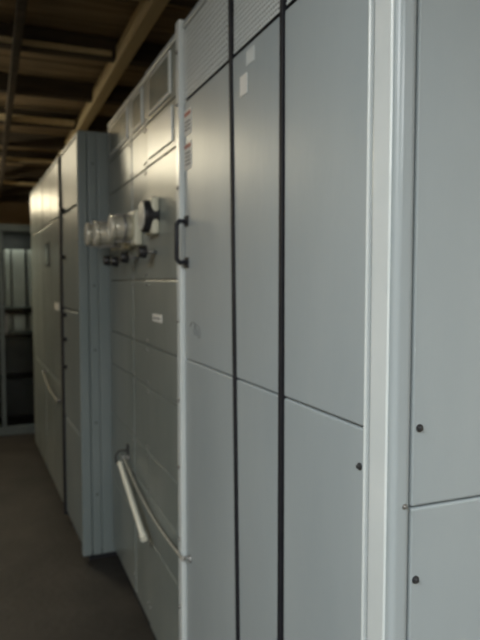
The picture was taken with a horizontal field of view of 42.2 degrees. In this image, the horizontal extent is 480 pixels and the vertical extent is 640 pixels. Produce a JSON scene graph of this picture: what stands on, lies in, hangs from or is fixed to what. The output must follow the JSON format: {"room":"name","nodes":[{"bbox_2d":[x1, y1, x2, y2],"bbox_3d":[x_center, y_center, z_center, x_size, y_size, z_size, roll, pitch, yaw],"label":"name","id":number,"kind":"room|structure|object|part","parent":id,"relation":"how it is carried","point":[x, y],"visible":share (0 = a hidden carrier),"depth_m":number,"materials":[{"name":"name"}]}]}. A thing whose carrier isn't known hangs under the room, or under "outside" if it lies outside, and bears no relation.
{"room":"electrical room","nodes":[
{"label":"electrical room","id":0,"kind":"room"},
{"bbox_2d":[0,201,30,224],"bbox_3d":[-5.706,-1.055,13.888,4.800,3.490,0.100,-1,4,-22],"label":"wall","id":1,"kind":"structure","parent":0,"point":[19,213],"depth_m":14.01,"materials":[{"name":"brown wood"}]},
{"bbox_2d":[0,433,154,639],"bbox_3d":[-2.331,1.250,5.617,4.600,0.100,18.000,-1,4,-22],"label":"floor","id":2,"kind":"structure","parent":0,"point":[49,590],"depth_m":3.32,"materials":[{"name":"concrete"}]},
{"bbox_2d":[0,224,34,435],"bbox_3d":[-2.754,0.099,6.331,1.400,2.110,0.630,-1,4,-22],"label":"equipment rack","id":3,"kind":"object","parent":2,"relation":"on","point":[17,409],"visible":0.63,"depth_m":6.25,"materials":[{"name":"grey metal"}]},
{"bbox_2d":[30,178,50,474],"bbox_3d":[-1.226,0.036,5.471,1.050,2.340,0.926,-2,4,-24],"label":"tall cabinet","id":4,"kind":"object","parent":2,"relation":"on","point":[36,198],"visible":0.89,"depth_m":5.19,"materials":[{"name":"grey metal"}]},
{"bbox_2d":[42,158,69,516],"bbox_3d":[-0.861,0.089,4.606,1.085,2.340,0.926,-2,4,-24],"label":"tall cabinet","id":5,"kind":"object","parent":2,"relation":"on","point":[50,178],"visible":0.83,"depth_m":4.38,"materials":[{"name":"grey metal"}]},
{"bbox_3d":[-1.355,0.461,4.416,0.010,0.090,0.821,-2,4,-24],"label":"safety cord","id":6,"kind":"part","parent":5,"relation":"part of","materials":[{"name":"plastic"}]},
{"bbox_2d":[57,130,116,559],"bbox_3d":[-0.528,0.135,3.861,1.080,2.340,0.681,-2,4,-24],"label":"tall cabinet","id":7,"kind":"object","parent":2,"relation":"on","point":[83,177],"visible":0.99,"depth_m":3.42,"materials":[{"name":"grey metal"}]},
{"bbox_3d":[-0.985,0.122,3.658,0.020,2.230,0.564,-2,4,-24],"label":"door","id":8,"kind":"part","parent":7,"relation":"part of","materials":[{"name":"grey metal"}]},
{"bbox_3d":[-0.846,0.151,3.378,0.054,2.305,0.050,-2,4,-24],"label":"corner post","id":9,"kind":"part","parent":7,"relation":"part of","materials":[{"name":"grey metal"}]},
{"bbox_3d":[-0.792,0.153,3.389,0.046,2.300,0.016,-2,4,-24],"label":"panel","id":10,"kind":"part","parent":7,"relation":"part of","materials":[{"name":"grey metal"}]},
{"bbox_3d":[-0.403,0.143,3.560,0.796,2.300,0.016,-2,4,-24],"label":"panel","id":11,"kind":"part","parent":7,"relation":"part of","materials":[{"name":"grey metal"}]},
{"bbox_2d":[84,75,155,639],"bbox_3d":[-0.159,0.159,3.142,1.162,2.380,0.868,-1,4,-22],"label":"tall cabinet","id":12,"kind":"object","parent":2,"relation":"on","point":[121,233],"visible":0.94,"depth_m":2.87,"materials":[{"name":"grey metal"}]},
{"bbox_3d":[-0.748,-0.415,3.021,0.004,0.096,0.096,-1,4,-22],"label":"meter glass","id":13,"kind":"part","parent":12,"relation":"part of","materials":[{"name":"glass"}]},
{"bbox_3d":[-0.664,-0.394,2.840,0.004,0.096,0.096,-1,4,-22],"label":"meter glass","id":14,"kind":"part","parent":12,"relation":"part of","materials":[{"name":"clear glass"}]},
{"bbox_3d":[-0.656,-0.293,3.065,0.032,0.050,0.050,-1,4,-22],"label":"knob","id":15,"kind":"part","parent":12,"relation":"part of","materials":[{"name":"black plastic"}]},
{"bbox_3d":[-0.554,-0.392,2.647,0.004,0.096,0.096,-1,4,-22],"label":"meter glass","id":16,"kind":"part","parent":12,"relation":"part of","materials":[{"name":"clear glass"}]},
{"bbox_3d":[-0.582,-0.271,2.881,0.032,0.050,0.050,-1,4,-22],"label":"knob","id":17,"kind":"part","parent":12,"relation":"part of","materials":[{"name":"black plastic"}]},
{"bbox_3d":[-0.499,-0.269,2.676,0.032,0.050,0.050,-1,4,-22],"label":"knob","id":18,"kind":"part","parent":12,"relation":"part of","materials":[{"name":"black plastic"}]},
{"bbox_2d":[114,443,146,541],"bbox_3d":[-0.471,0.743,2.747,0.070,0.258,0.585,-1,4,-22],"label":"stick","id":19,"kind":"object","parent":12,"relation":"attached to","point":[143,537],"visible":1,"depth_m":2.70,"materials":[{"name":"white plastic"}]},
{"bbox_3d":[-0.543,0.623,3.005,0.006,0.050,0.040,-1,4,-22],"label":"hanger plate","id":20,"kind":"part","parent":19,"relation":"part of","materials":[{"name":"grey metal"}]},
{"bbox_3d":[-0.467,-0.270,2.689,0.060,0.016,0.016,-1,4,-22],"label":"knob stem","id":21,"kind":"part","parent":12,"relation":"part of","materials":[{"name":"metal"}]},
{"bbox_2d":[137,34,178,639],"bbox_3d":[0.138,0.196,2.528,1.070,2.380,0.481,-1,4,-22],"label":"tall cabinet","id":22,"kind":"object","parent":2,"relation":"on","point":[157,214],"visible":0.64,"depth_m":2.33,"materials":[{"name":"grey metal"}]},
{"bbox_3d":[-0.375,-0.261,2.381,0.030,0.050,0.050,-1,4,-22],"label":"rotary knob","id":23,"kind":"part","parent":22,"relation":"part of","materials":[{"name":"black plastic"}]},
{"bbox_3d":[-0.344,-0.262,2.394,0.045,0.016,0.016,-1,4,-22],"label":"rotary knob stem","id":24,"kind":"part","parent":22,"relation":"part of","materials":[{"name":"metal"}]},
{"bbox_3d":[-0.298,-0.690,2.305,0.006,0.125,0.350,-1,4,-22],"label":"pale plate","id":25,"kind":"part","parent":22,"relation":"part of","materials":[{"name":"metal"}]},
{"bbox_2d":[174,0,235,639],"bbox_3d":[0.341,0.220,2.061,1.042,2.390,0.532,-1,4,-22],"label":"tall cabinet","id":26,"kind":"object","parent":2,"relation":"on","point":[202,227],"visible":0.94,"depth_m":1.88,"materials":[{"name":"grey metal"}]},
{"bbox_2d":[122,455,191,562],"bbox_3d":[-0.364,0.728,2.519,0.034,0.107,1.012,-1,4,-22],"label":"rope","id":27,"kind":"object","parent":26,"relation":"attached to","point":[123,458],"visible":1,"depth_m":2.42,"materials":[{"name":"metal"}]},
{"bbox_3d":[-0.192,-0.254,2.018,0.043,0.149,0.016,-1,4,-22],"label":"door handle","id":28,"kind":"part","parent":26,"relation":"part of","materials":[{"name":"black plastic"}]},
{"bbox_2d":[184,109,190,148],"bbox_3d":[-0.168,-0.608,1.988,0.001,0.114,0.065,-1,4,-22],"label":"print","id":29,"kind":"object","parent":26,"relation":"attached to","point":[187,112],"depth_m":1.99},
{"bbox_2d":[184,0,228,100],"bbox_3d":[-0.099,-0.814,1.838,0.018,0.230,0.400,-1,4,-22],"label":"vent","id":30,"kind":"object","parent":26,"relation":"attached to","point":[206,46],"depth_m":1.83,"materials":[{"name":"grey metal"}]},
{"bbox_3d":[-0.091,-0.277,1.849,0.020,0.833,0.445,-1,4,-22],"label":"door","id":31,"kind":"part","parent":26,"relation":"part of","materials":[{"name":"grey metal"}]},
{"bbox_3d":[-0.085,0.739,1.894,0.020,1.193,0.482,-1,4,-22],"label":"door","id":32,"kind":"part","parent":26,"relation":"part of","materials":[{"name":"grey metal"}]},
{"bbox_2d":[228,0,279,639],"bbox_3d":[0.491,0.244,1.741,1.004,2.380,0.314,-1,4,-22],"label":"tall cabinet","id":33,"kind":"object","parent":2,"relation":"on","point":[253,25],"visible":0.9,"depth_m":1.52,"materials":[{"name":"grey metal"}]},
{"bbox_3d":[0.043,-0.257,1.515,0.020,0.833,0.287,-1,4,-22],"label":"door","id":34,"kind":"part","parent":33,"relation":"part of","materials":[{"name":"grey metal"}]},
{"bbox_2d":[234,0,279,54],"bbox_3d":[0.044,-0.792,1.482,0.018,0.230,0.278,-1,4,-22],"label":"vent","id":35,"kind":"object","parent":33,"relation":"attached to","point":[252,18],"depth_m":1.50,"materials":[{"name":"grey metal"}]},
{"bbox_3d":[0.048,0.759,1.564,0.020,1.193,0.260,-1,4,-22],"label":"door","id":36,"kind":"part","parent":33,"relation":"part of","materials":[{"name":"grey metal"}]},
{"bbox_2d":[277,0,479,639],"bbox_3d":[0.631,0.266,1.390,1.007,2.380,0.436,-1,4,-22],"label":"tall cabinet","id":37,"kind":"object","parent":2,"relation":"on","point":[379,285],"visible":1,"depth_m":1.06,"materials":[{"name":"grey metal"}]},
{"bbox_2d":[286,0,296,7],"bbox_3d":[0.164,-0.773,1.176,0.012,0.230,0.328,-1,4,-22],"label":"vent","id":38,"kind":"object","parent":37,"relation":"attached to","point":[289,3],"depth_m":1.32,"materials":[{"name":"grey metal"}]},
{"bbox_3d":[0.165,0.777,1.268,0.014,1.193,0.326,-1,4,-22],"label":"door","id":39,"kind":"part","parent":37,"relation":"part of","materials":[{"name":"grey metal"}]},
{"bbox_3d":[0.164,-0.238,1.208,0.014,0.833,0.330,-1,4,-22],"label":"door","id":40,"kind":"part","parent":37,"relation":"part of","materials":[{"name":"grey metal"}]},
{"bbox_3d":[0.233,0.257,1.042,0.008,2.320,0.049,-1,4,-22],"label":"corner trim","id":41,"kind":"part","parent":37,"relation":"part of","materials":[{"name":"metal"}]},
{"bbox_3d":[0.250,0.256,1.049,0.039,2.320,0.076,-1,4,-22],"label":"corner post","id":42,"kind":"part","parent":37,"relation":"part of","materials":[{"name":"grey metal"}]},
{"bbox_3d":[0.725,0.848,1.253,0.960,1.094,0.020,-1,4,-22],"label":"panel","id":43,"kind":"part","parent":37,"relation":"part of","materials":[{"name":"grey metal"}]},
{"bbox_3d":[0.725,-0.304,1.183,0.960,1.209,0.020,-1,4,-22],"label":"panel","id":44,"kind":"part","parent":37,"relation":"part of","materials":[{"name":"grey metal"}]},
{"bbox_2d":[0,0,192,178],"bbox_3d":[-2.331,-2.314,5.399,4.800,0.060,17.988,-1,4,-22],"label":"boards","id":45,"kind":"object","parent":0,"point":[104,18],"depth_m":5.15,"materials":[{"name":"brown wood"}]},
{"bbox_2d":[0,0,198,202],"bbox_3d":[-2.478,-2.227,5.771,4.600,0.160,17.190,-1,4,-22],"label":"ceiling","id":46,"kind":"structure","parent":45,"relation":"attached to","point":[147,53],"depth_m":6.06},
{"bbox_2d":[0,0,27,200],"bbox_3d":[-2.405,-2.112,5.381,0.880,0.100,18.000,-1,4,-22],"label":"long purlin","id":47,"kind":"object","parent":46,"relation":"attached to","point":[21,5],"visible":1,"depth_m":5.15,"materials":[{"name":"brown wood"}]},
{"bbox_2d":[0,0,141,185],"bbox_3d":[-3.631,-2.266,7.232,3.150,0.040,8.560,-1,4,-22],"label":"batten","id":48,"kind":"object","parent":46,"relation":"attached to","point":[15,118],"visible":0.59,"depth_m":6.89,"materials":[{"name":"brown wood"}]},
{"bbox_2d":[56,0,169,157],"bbox_3d":[-1.278,-2.180,5.831,0.100,0.140,18.000,-1,4,-22],"label":"beam","id":49,"kind":"structure","parent":46,"relation":"attached to","point":[146,14],"depth_m":4.87,"materials":[{"name":"brown wood"}]}
]}

